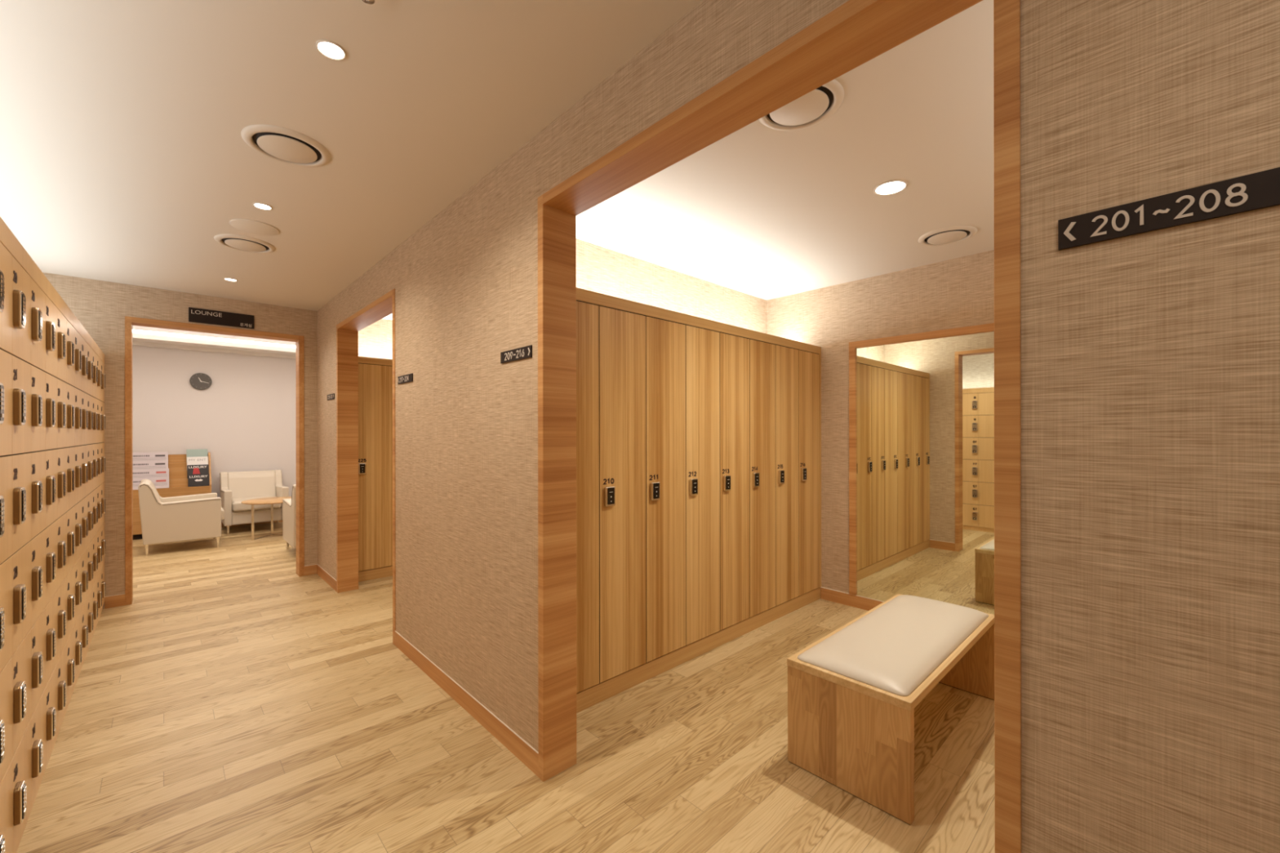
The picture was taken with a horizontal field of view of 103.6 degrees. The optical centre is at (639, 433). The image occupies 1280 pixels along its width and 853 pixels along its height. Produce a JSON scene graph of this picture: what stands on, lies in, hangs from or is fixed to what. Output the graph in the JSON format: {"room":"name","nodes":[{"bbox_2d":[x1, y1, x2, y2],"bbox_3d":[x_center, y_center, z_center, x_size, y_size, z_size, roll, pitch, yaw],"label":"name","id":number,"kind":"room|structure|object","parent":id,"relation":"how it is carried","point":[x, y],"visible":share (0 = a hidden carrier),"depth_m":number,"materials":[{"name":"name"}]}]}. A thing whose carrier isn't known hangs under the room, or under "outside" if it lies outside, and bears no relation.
{"room":"changing room","nodes":[
{"label":"changing room","id":0,"kind":"room"},
{"bbox_2d":[43,272,317,608],"bbox_3d":[-2.929,-0.110,5.430,5.096,3.027,0.150,0,0,-43],"label":"wall","id":1,"kind":"structure","parent":0,"point":[101,307],"depth_m":4.11,"materials":[{"name":"beige paint"}]},
{"bbox_2d":[104,593,124,608],"bbox_3d":[-4.248,1.357,4.075,0.114,0.096,0.006,0,0,-43],"label":"baseboard","id":2,"kind":"structure","parent":1,"relation":"attached to","point":[113,601],"depth_m":4.07,"materials":[{"name":"brown wood"}]},
{"bbox_2d":[124,315,304,605],"bbox_3d":[-3.812,0.224,4.596,1.236,2.362,0.162,0,0,-43],"label":"door frame","id":3,"kind":"structure","parent":1,"relation":"in","point":[129,321],"depth_m":4.38,"materials":[{"name":"brown wood"}]},
{"bbox_2d":[188,306,254,328],"bbox_3d":[-3.759,-1.034,4.535,0.455,0.124,0.013,0,0,-43],"label":"sign","id":4,"kind":"object","parent":1,"relation":"attached to","point":[195,315],"visible":1,"depth_m":4.52,"materials":[{"name":"black plastic"}]},
{"bbox_2d":[304,564,316,575],"bbox_3d":[-3.270,1.356,4.999,0.105,0.096,0.006,0,0,-43],"label":"baseboard","id":5,"kind":"structure","parent":1,"relation":"attached to","point":[310,569],"depth_m":5.00,"materials":[{"name":"brown wood"}]},
{"bbox_2d":[132,329,295,359],"bbox_3d":[-6.104,-1.277,7.338,4.200,0.150,0.450,0,0,-43],"label":"cove","id":6,"kind":"object","parent":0,"point":[140,338],"visible":0.44,"depth_m":7.20,"materials":[{"name":"white paint"}]},
{"bbox_2d":[132,324,296,497],"bbox_3d":[-6.291,-0.067,7.538,4.200,2.950,0.100,0,0,-43],"label":"wall","id":7,"kind":"structure","parent":0,"point":[246,419],"depth_m":7.49,"materials":[{"name":"white paint"}]},
{"bbox_2d":[189,373,212,390],"bbox_3d":[-6.400,-0.757,7.340,0.244,0.244,0.038,0,0,-43],"label":"wall clock","id":8,"kind":"object","parent":7,"relation":"attached to","point":[201,381],"visible":1,"depth_m":7.33,"materials":[{"name":"grey plastic"}]},
{"bbox_2d":[221,520,283,528],"bbox_3d":[-5.528,1.359,8.181,2.210,0.096,0.010,0,0,-43],"label":"baseboard","id":9,"kind":"structure","parent":7,"relation":"attached to","point":[222,524],"depth_m":7.73,"materials":[{"name":"brown wood"}]},
{"bbox_2d":[358,319,392,359],"bbox_3d":[-2.080,0.089,6.071,2.782,2.627,0.084,0,0,-43],"label":"wall","id":10,"kind":"structure","parent":0,"point":[375,340],"depth_m":5.35,"materials":[{"name":"beige paint"}]},
{"bbox_2d":[0,0,994,319],"bbox_3d":[-0.256,-1.274,2.637,5.150,0.106,7.584,0,0,-43],"label":"ceiling","id":11,"kind":"structure","parent":0,"point":[124,155],"depth_m":2.14,"materials":[{"name":"beige paint"}]},
{"bbox_2d":[223,277,237,281],"bbox_3d":[-3.251,-1.220,4.000,0.084,0.007,0.084,0,0,-43],"label":"recessed light","id":12,"kind":"object","parent":11,"relation":"in","point":[224,278],"visible":1,"depth_m":4.00,"materials":[{"name":"beige paint"}]},
{"bbox_2d":[213,234,275,253],"bbox_3d":[-2.545,-1.216,3.251,0.316,0.018,0.316,0,0,-43],"label":"ceiling vent","id":13,"kind":"object","parent":11,"relation":"in","point":[239,242],"visible":1,"depth_m":3.22,"materials":[{"name":"beige paint"}]},
{"bbox_2d":[253,202,272,210],"bbox_3d":[-2.032,-1.222,2.712,0.084,0.007,0.084,0,0,-43],"label":"recessed light","id":14,"kind":"object","parent":11,"relation":"in","point":[258,205],"visible":1,"depth_m":2.71,"materials":[{"name":"beige paint"}]},
{"bbox_2d":[240,124,331,167],"bbox_3d":[-1.506,-1.217,2.155,0.316,0.018,0.316,0,0,-43],"label":"ceiling vent","id":15,"kind":"object","parent":11,"relation":"in","point":[282,144],"visible":1,"depth_m":2.12,"materials":[{"name":"white metal"}]},
{"bbox_2d":[315,39,346,60],"bbox_3d":[-0.987,-1.223,1.609,0.084,0.007,0.084,0,0,-43],"label":"recessed light","id":16,"kind":"object","parent":11,"relation":"in","point":[331,50],"visible":1,"depth_m":1.61,"materials":[{"name":"beige paint"}]},
{"bbox_2d":[361,0,374,4],"bbox_3d":[-0.747,-1.208,1.380,0.080,0.036,0.080,0,0,-43],"label":"sprinkler","id":17,"kind":"object","parent":11,"relation":"attached to","point":[367,2],"visible":1,"depth_m":1.39,"materials":[{"name":"beige paint"}]},
{"bbox_2d":[758,79,844,130],"bbox_3d":[0.594,-1.220,1.882,0.316,0.018,0.316,0,0,-43],"label":"ceiling vent","id":18,"kind":"object","parent":11,"relation":"in","point":[813,108],"visible":0.69,"depth_m":1.89,"materials":[{"name":"beige paint"}]},
{"bbox_2d":[873,179,907,195],"bbox_3d":[1.252,-1.226,2.518,0.156,0.007,0.156,0,0,-43],"label":"recessed light","id":19,"kind":"object","parent":11,"relation":"in","point":[891,187],"visible":1,"depth_m":2.51,"materials":[{"name":"beige paint"}]},
{"bbox_2d":[917,225,977,246],"bbox_3d":[1.912,-1.221,3.137,0.316,0.018,0.316,0,0,-43],"label":"ceiling vent","id":20,"kind":"object","parent":11,"relation":"in","point":[953,234],"visible":1,"depth_m":3.10,"materials":[{"name":"white metal"}]},
{"bbox_2d":[16,521,995,852],"bbox_3d":[-1.814,1.442,3.890,5.900,0.080,11.550,0,0,-43],"label":"floor","id":21,"kind":"structure","parent":0,"point":[240,701],"depth_m":2.22,"materials":[{"name":"brown wood"}]},
{"bbox_2d":[0,241,13,852],"bbox_3d":[-2.037,0.381,1.329,0.481,1.927,0.306,0,0,-43],"label":"lockers","id":22,"kind":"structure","parent":21,"relation":"on","point":[6,257],"depth_m":1.52,"materials":[{"name":"brown wood"}]},
{"bbox_2d":[10,256,31,852],"bbox_3d":[-2.247,0.381,1.551,0.481,1.927,0.306,0,0,-43],"label":"lockers","id":23,"kind":"structure","parent":21,"relation":"on","point":[21,280],"depth_m":1.65,"materials":[{"name":"brown wood"}]},
{"bbox_2d":[29,278,45,805],"bbox_3d":[-2.457,0.382,1.774,0.481,1.927,0.306,0,0,-43],"label":"lockers","id":24,"kind":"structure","parent":21,"relation":"on","point":[37,363],"depth_m":1.86,"materials":[{"name":"brown wood"}]},
{"bbox_2d":[44,294,57,764],"bbox_3d":[-2.667,0.382,1.996,0.481,1.927,0.306,0,0,-43],"label":"lockers","id":25,"kind":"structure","parent":21,"relation":"on","point":[51,692],"depth_m":2.08,"materials":[{"name":"brown wood"}]},
{"bbox_2d":[14,607,102,852],"bbox_3d":[-2.628,1.375,2.238,0.028,0.057,4.889,0,0,-43],"label":"plinth","id":26,"kind":"object","parent":21,"relation":"on","point":[102,607],"visible":0.11,"depth_m":2.18,"materials":[{"name":"brown wood"}]},
{"bbox_2d":[56,308,66,730],"bbox_3d":[-2.877,0.382,2.219,0.481,1.927,0.306,0,0,-43],"label":"lockers","id":27,"kind":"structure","parent":21,"relation":"on","point":[61,377],"depth_m":2.32,"materials":[{"name":"brown wood"}]},
{"bbox_2d":[66,320,75,705],"bbox_3d":[-3.088,0.382,2.441,0.481,1.927,0.306,0,0,-43],"label":"lockers","id":28,"kind":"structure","parent":21,"relation":"on","point":[70,383],"depth_m":2.55,"materials":[{"name":"brown wood"}]},
{"bbox_2d":[74,329,82,682],"bbox_3d":[-3.298,0.383,2.664,0.481,1.927,0.306,0,0,-43],"label":"lockers","id":29,"kind":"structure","parent":21,"relation":"on","point":[78,593],"depth_m":2.75,"materials":[{"name":"brown wood"}]},
{"bbox_2d":[80,337,88,664],"bbox_3d":[-3.508,0.383,2.886,0.481,1.927,0.306,0,0,-43],"label":"lockers","id":30,"kind":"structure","parent":21,"relation":"on","point":[84,344],"depth_m":2.96,"materials":[{"name":"brown wood"}]},
{"bbox_2d":[86,343,93,646],"bbox_3d":[-3.718,0.383,3.109,0.481,1.927,0.306,0,0,-43],"label":"lockers","id":31,"kind":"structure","parent":21,"relation":"on","point":[90,375],"depth_m":3.19,"materials":[{"name":"brown wood"}]},
{"bbox_2d":[92,349,97,632],"bbox_3d":[-3.928,0.384,3.331,0.481,1.927,0.306,0,0,-43],"label":"lockers","id":32,"kind":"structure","parent":21,"relation":"on","point":[95,380],"depth_m":3.41,"materials":[{"name":"brown wood"}]},
{"bbox_2d":[96,355,102,621],"bbox_3d":[-4.138,0.384,3.554,0.481,1.927,0.306,0,0,-43],"label":"lockers","id":33,"kind":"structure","parent":21,"relation":"on","point":[99,360],"depth_m":3.63,"materials":[{"name":"brown wood"}]},
{"bbox_2d":[100,360,106,609],"bbox_3d":[-4.348,0.384,3.776,0.481,1.927,0.306,0,0,-43],"label":"lockers","id":34,"kind":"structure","parent":21,"relation":"on","point":[103,386],"depth_m":3.85,"materials":[{"name":"brown wood"}]},
{"bbox_2d":[133,452,211,539],"bbox_3d":[-6.677,0.844,6.859,1.265,1.130,0.333,0,0,-43],"label":"magazine rack","id":35,"kind":"object","parent":21,"relation":"on","point":[177,464],"visible":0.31,"depth_m":7.00,"materials":[{"name":"brown wood"}]},
{"bbox_2d":[132,451,168,461],"bbox_3d":[-6.762,0.335,6.872,0.470,0.152,0.043,0,0,-43],"label":"newspaper","id":36,"kind":"object","parent":35,"relation":"in","point":[136,456],"visible":0.66,"depth_m":6.91,"materials":[{"name":"grey paper"}]},
{"bbox_2d":[133,460,168,469],"bbox_3d":[-6.717,0.447,6.824,0.470,0.152,0.043,0,0,-43],"label":"newspaper","id":37,"kind":"object","parent":35,"relation":"in","point":[140,464],"visible":0.62,"depth_m":6.86,"materials":[{"name":"grey paper"}]},
{"bbox_2d":[133,468,168,478],"bbox_3d":[-6.665,0.559,6.784,0.470,0.152,0.043,0,0,-43],"label":"newspaper","id":38,"kind":"object","parent":35,"relation":"in","point":[150,473],"visible":0.66,"depth_m":6.82,"materials":[{"name":"grey paper"}]},
{"bbox_2d":[133,476,168,489],"bbox_3d":[-6.620,0.670,6.737,0.470,0.152,0.043,0,0,-43],"label":"newspaper","id":39,"kind":"object","parent":35,"relation":"in","point":[160,482],"visible":0.38,"depth_m":6.81,"materials":[{"name":"grey paper"}]},
{"bbox_2d":[186,448,207,457],"bbox_3d":[-6.371,0.320,7.246,0.228,0.181,0.051,0,0,-43],"label":"magazine","id":40,"kind":"object","parent":35,"relation":"in","point":[190,452],"visible":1,"depth_m":7.25,"materials":[{"name":"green paper"}]},
{"bbox_2d":[189,450,204,456],"bbox_3d":[-6.374,0.287,7.249,0.164,0.083,0.001,0,-14,-43],"label":"picture","id":41,"kind":"object","parent":40,"relation":"attached to","point":[192,453],"depth_m":7.25},
{"bbox_2d":[186,456,208,465],"bbox_3d":[-6.325,0.429,7.200,0.228,0.186,0.052,0,0,-43],"label":"magazine","id":42,"kind":"object","parent":35,"relation":"in","point":[202,460],"visible":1,"depth_m":7.20,"materials":[{"name":"white paper"}]},
{"bbox_2d":[186,464,208,478],"bbox_3d":[-6.279,0.541,7.154,0.228,0.186,0.052,0,0,-43],"label":"magazine","id":43,"kind":"object","parent":35,"relation":"in","point":[197,468],"visible":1,"depth_m":7.16,"materials":[{"name":"black paper"}]},
{"bbox_2d":[192,467,199,474],"bbox_3d":[-6.290,0.533,7.141,0.080,0.091,0.001,0,-14,-43],"label":"picture","id":44,"kind":"object","parent":43,"relation":"attached to","point":[196,471],"depth_m":7.14},
{"bbox_2d":[187,474,208,486],"bbox_3d":[-6.229,0.663,7.109,0.225,0.166,0.047,0,0,-43],"label":"magazine","id":45,"kind":"object","parent":35,"relation":"in","point":[193,480],"visible":1,"depth_m":7.10,"materials":[{"name":"black paper"}]},
{"bbox_2d":[137,479,224,555],"bbox_3d":[-5.683,0.990,6.261,0.770,0.835,0.745,0,0,-43],"label":"armchair","id":46,"kind":"object","parent":21,"relation":"on","point":[199,516],"visible":1,"depth_m":5.97,"materials":[{"name":"beige leather"}]},
{"bbox_2d":[221,506,224,519],"bbox_3d":[-5.605,1.022,6.335,0.555,0.140,0.560,0,0,-43],"label":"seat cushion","id":47,"kind":"object","parent":46,"relation":"on","point":[222,510],"depth_m":6.32,"materials":[{"name":"fabric"}]},
{"bbox_2d":[219,469,288,534],"bbox_3d":[-5.695,0.990,7.439,0.745,0.835,0.770,0,0,-43],"label":"armchair","id":48,"kind":"object","parent":21,"relation":"on","point":[235,487],"visible":0.9,"depth_m":7.42,"materials":[{"name":"beige leather"}]},
{"bbox_2d":[231,495,281,511],"bbox_3d":[-5.621,1.022,7.361,0.560,0.140,0.555,0,0,-43],"label":"seat cushion","id":49,"kind":"object","parent":48,"relation":"on","point":[237,506],"depth_m":7.21,"materials":[{"name":"beige fabric"}]},
{"bbox_2d":[240,496,291,540],"bbox_3d":[-5.034,1.160,6.936,0.720,0.492,0.720,0,0,-43],"label":"side table","id":50,"kind":"object","parent":21,"relation":"on","point":[269,500],"visible":0.66,"depth_m":6.82,"materials":[{"name":"brown wood"}]},
{"bbox_2d":[283,484,296,549],"bbox_3d":[-3.820,0.987,6.102,0.745,0.835,0.770,0,0,-43],"label":"armchair","id":51,"kind":"object","parent":21,"relation":"on","point":[289,504],"visible":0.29,"depth_m":5.74,"materials":[{"name":"beige fabric"}]},
{"bbox_2d":[358,363,392,571],"bbox_3d":[-2.719,0.320,5.016,0.338,1.970,0.522,0,0,-43],"label":"locker","id":52,"kind":"object","parent":21,"relation":"on","point":[375,381],"visible":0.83,"depth_m":4.85,"materials":[{"name":"brown wood"}]},
{"bbox_2d":[358,356,392,365],"bbox_3d":[-1.699,-0.696,5.667,2.781,0.062,0.022,0,0,-43],"label":"fascia","id":53,"kind":"object","parent":52,"relation":"on","point":[366,360],"depth_m":4.85,"materials":[{"name":"brown wood"}]},
{"bbox_2d":[358,565,392,582],"bbox_3d":[-1.696,1.354,5.667,2.781,0.096,0.017,0,0,-43],"label":"plinth","id":54,"kind":"object","parent":21,"relation":"on","point":[386,571],"visible":0.02,"depth_m":4.85,"materials":[{"name":"brown wood"}]},
{"bbox_2d":[576,300,599,693],"bbox_3d":[-0.497,0.317,2.675,0.338,1.970,0.522,0,0,-43],"label":"locker","id":55,"kind":"object","parent":21,"relation":"on","point":[587,313],"visible":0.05,"depth_m":2.56,"materials":[{"name":"brown wood"}]},
{"bbox_2d":[576,287,821,354],"bbox_3d":[0.517,-0.699,3.319,2.781,0.062,0.022,0,0,-43],"label":"fascia","id":56,"kind":"object","parent":55,"relation":"on","point":[584,295],"visible":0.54,"depth_m":3.06,"materials":[{"name":"brown wood"}]},
{"bbox_2d":[599,305,646,683],"bbox_3d":[-0.251,0.317,2.907,0.338,1.970,0.522,0,0,-43],"label":"locker","id":57,"kind":"object","parent":21,"relation":"on","point":[622,334],"visible":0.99,"depth_m":2.72,"materials":[{"name":"brown wood"}]},
{"bbox_2d":[645,315,685,662],"bbox_3d":[-0.005,0.316,3.139,0.338,1.970,0.522,0,0,-43],"label":"locker","id":58,"kind":"object","parent":21,"relation":"on","point":[665,340],"visible":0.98,"depth_m":2.96,"materials":[{"name":"brown wood"}]},
{"bbox_2d":[576,586,820,713],"bbox_3d":[0.519,1.351,3.320,2.781,0.096,0.017,0,0,-43],"label":"plinth","id":59,"kind":"object","parent":21,"relation":"on","point":[587,698],"visible":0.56,"depth_m":3.06,"materials":[{"name":"brown wood"}]},
{"bbox_2d":[685,324,719,645],"bbox_3d":[0.241,0.316,3.371,0.338,1.970,0.522,0,0,-43],"label":"locker","id":60,"kind":"object","parent":21,"relation":"on","point":[702,344],"visible":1,"depth_m":3.19,"materials":[{"name":"brown wood"}]},
{"bbox_2d":[720,332,749,630],"bbox_3d":[0.486,0.316,3.603,0.338,1.970,0.522,0,0,-43],"label":"locker","id":61,"kind":"object","parent":21,"relation":"on","point":[734,349],"visible":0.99,"depth_m":3.41,"materials":[{"name":"brown wood"}]},
{"bbox_2d":[749,338,775,617],"bbox_3d":[0.732,0.315,3.835,0.338,1.970,0.522,0,0,-43],"label":"locker","id":62,"kind":"object","parent":21,"relation":"on","point":[762,354],"visible":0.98,"depth_m":3.64,"materials":[{"name":"brown wood"}]},
{"bbox_2d":[775,344,799,605],"bbox_3d":[0.978,0.315,4.067,0.338,1.970,0.522,0,0,-43],"label":"locker","id":63,"kind":"object","parent":21,"relation":"on","point":[787,580],"visible":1,"depth_m":3.88,"materials":[{"name":"brown wood"}]},
{"bbox_2d":[798,349,819,596],"bbox_3d":[1.224,0.315,4.299,0.338,1.970,0.522,0,0,-43],"label":"locker","id":64,"kind":"object","parent":21,"relation":"on","point":[808,362],"visible":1,"depth_m":4.12,"materials":[{"name":"brown wood"}]},
{"bbox_2d":[818,354,821,586],"bbox_3d":[1.518,0.315,4.261,0.034,1.968,0.019,0,0,-43],"label":"stile","id":65,"kind":"object","parent":21,"relation":"on","point":[820,355],"visible":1,"depth_m":4.25,"materials":[{"name":"brown wood"}]},
{"bbox_2d":[786,593,994,825],"bbox_3d":[1.253,1.158,2.400,1.260,0.480,0.492,0,0,-43],"label":"bench","id":66,"kind":"object","parent":21,"relation":"on","point":[854,692],"visible":0.98,"depth_m":2.05,"materials":[{"name":"brown wood"}]},
{"bbox_2d":[797,595,988,696],"bbox_3d":[1.253,0.939,2.400,1.212,0.040,0.444,0,0,-43],"label":"seat cushion","id":67,"kind":"object","parent":66,"relation":"on","point":[897,646],"depth_m":2.21,"materials":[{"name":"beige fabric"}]},
{"bbox_3d":[-1.407,0.380,0.661,0.481,1.927,0.306,0,0,-43],"label":"column","id":68,"kind":"structure","parent":21,"relation":"on","visible":0},
{"bbox_2d":[0,217,104,363],"bbox_3d":[-2.622,-0.600,2.251,0.022,0.070,4.896,0,0,-43],"label":"fascia","id":69,"kind":"object","parent":68,"relation":"attached to","point":[7,238],"visible":0.75,"depth_m":1.95,"materials":[{"name":"brown wood"}]},
{"bbox_2d":[576,238,766,333],"bbox_3d":[0.101,0.086,3.760,2.782,2.627,0.170,0,0,-43],"label":"wall","id":70,"kind":"structure","parent":0,"point":[599,269],"depth_m":3.70,"materials":[{"name":"beige paint"}]},
{"bbox_2d":[316,0,1279,852],"bbox_3d":[-0.607,0.087,2.373,0.153,2.627,7.484,0,0,-43],"label":"wall","id":71,"kind":"structure","parent":0,"point":[1150,361],"depth_m":0.83,"materials":[{"name":"beige fabric"}]},
{"bbox_2d":[316,564,336,591],"bbox_3d":[-2.955,1.356,4.747,0.005,0.096,0.804,0,0,-43],"label":"baseboard","id":72,"kind":"structure","parent":71,"relation":"attached to","point":[321,572],"depth_m":4.72,"materials":[{"name":"brown wood"}]},
{"bbox_2d":[327,393,334,399],"bbox_3d":[-2.832,-0.333,4.612,0.007,0.050,0.260,0,0,-43],"label":"wall sign","id":73,"kind":"object","parent":71,"relation":"attached to","point":[330,397],"visible":1,"depth_m":4.60,"materials":[{"name":"black plastic"}]},
{"bbox_2d":[336,288,395,644],"bbox_3d":[-2.094,0.223,3.948,0.165,2.360,1.543,0,0,-43],"label":"door frame","id":74,"kind":"structure","parent":71,"relation":"in","point":[347,331],"depth_m":4.46,"materials":[{"name":"brown wood"}]},
{"bbox_2d":[397,373,413,384],"bbox_3d":[-1.486,-0.344,3.187,0.007,0.050,0.260,0,0,-43],"label":"wall sign","id":75,"kind":"object","parent":71,"relation":"attached to","point":[406,378],"visible":1,"depth_m":3.17,"materials":[{"name":"black plastic"}]},
{"bbox_2d":[395,630,537,776],"bbox_3d":[-1.016,1.353,2.693,0.005,0.096,1.760,0,0,-43],"label":"baseboard","id":76,"kind":"structure","parent":71,"relation":"attached to","point":[516,744],"depth_m":2.47,"materials":[{"name":"brown wood"}]},
{"bbox_2d":[500,345,532,363],"bbox_3d":[-0.539,-0.341,2.183,0.007,0.050,0.260,0,0,-43],"label":"wall sign","id":77,"kind":"object","parent":71,"relation":"attached to","point":[526,352],"visible":1,"depth_m":2.17,"materials":[{"name":"black plastic"}]},
{"bbox_2d":[537,0,1021,852],"bbox_3d":[0.190,0.220,1.529,0.165,2.360,1.590,0,0,-43],"label":"door frame","id":78,"kind":"structure","parent":71,"relation":"in","point":[855,33],"depth_m":1.32,"materials":[{"name":"brown wood"}]},
{"bbox_2d":[1057,167,1279,250],"bbox_3d":[0.802,-0.338,0.763,0.007,0.050,0.260,0,0,-43],"label":"wall sign","id":79,"kind":"object","parent":71,"relation":"attached to","point":[1259,190],"visible":1,"depth_m":0.76,"materials":[{"name":"black plastic"},{"name":"white paint"}]},
{"bbox_2d":[766,249,994,593],"bbox_3d":[1.508,0.085,4.369,0.100,2.627,7.484,0,0,-43],"label":"wall","id":80,"kind":"structure","parent":0,"point":[957,292],"depth_m":4.10,"materials":[{"name":"beige paint"}]},
{"bbox_2d":[820,586,883,610],"bbox_3d":[2.270,1.348,3.481,0.014,0.098,2.147,0,0,-43],"label":"baseboard","id":81,"kind":"structure","parent":80,"relation":"attached to","point":[836,596],"depth_m":4.08,"materials":[{"name":"brown wood"}]},
{"bbox_2d":[848,323,994,614],"bbox_3d":[2.261,0.281,3.482,0.022,2.034,1.642,0,0,-43],"label":"wall mirror","id":82,"kind":"object","parent":80,"relation":"attached to","point":[922,405],"visible":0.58,"depth_m":3.68,"materials":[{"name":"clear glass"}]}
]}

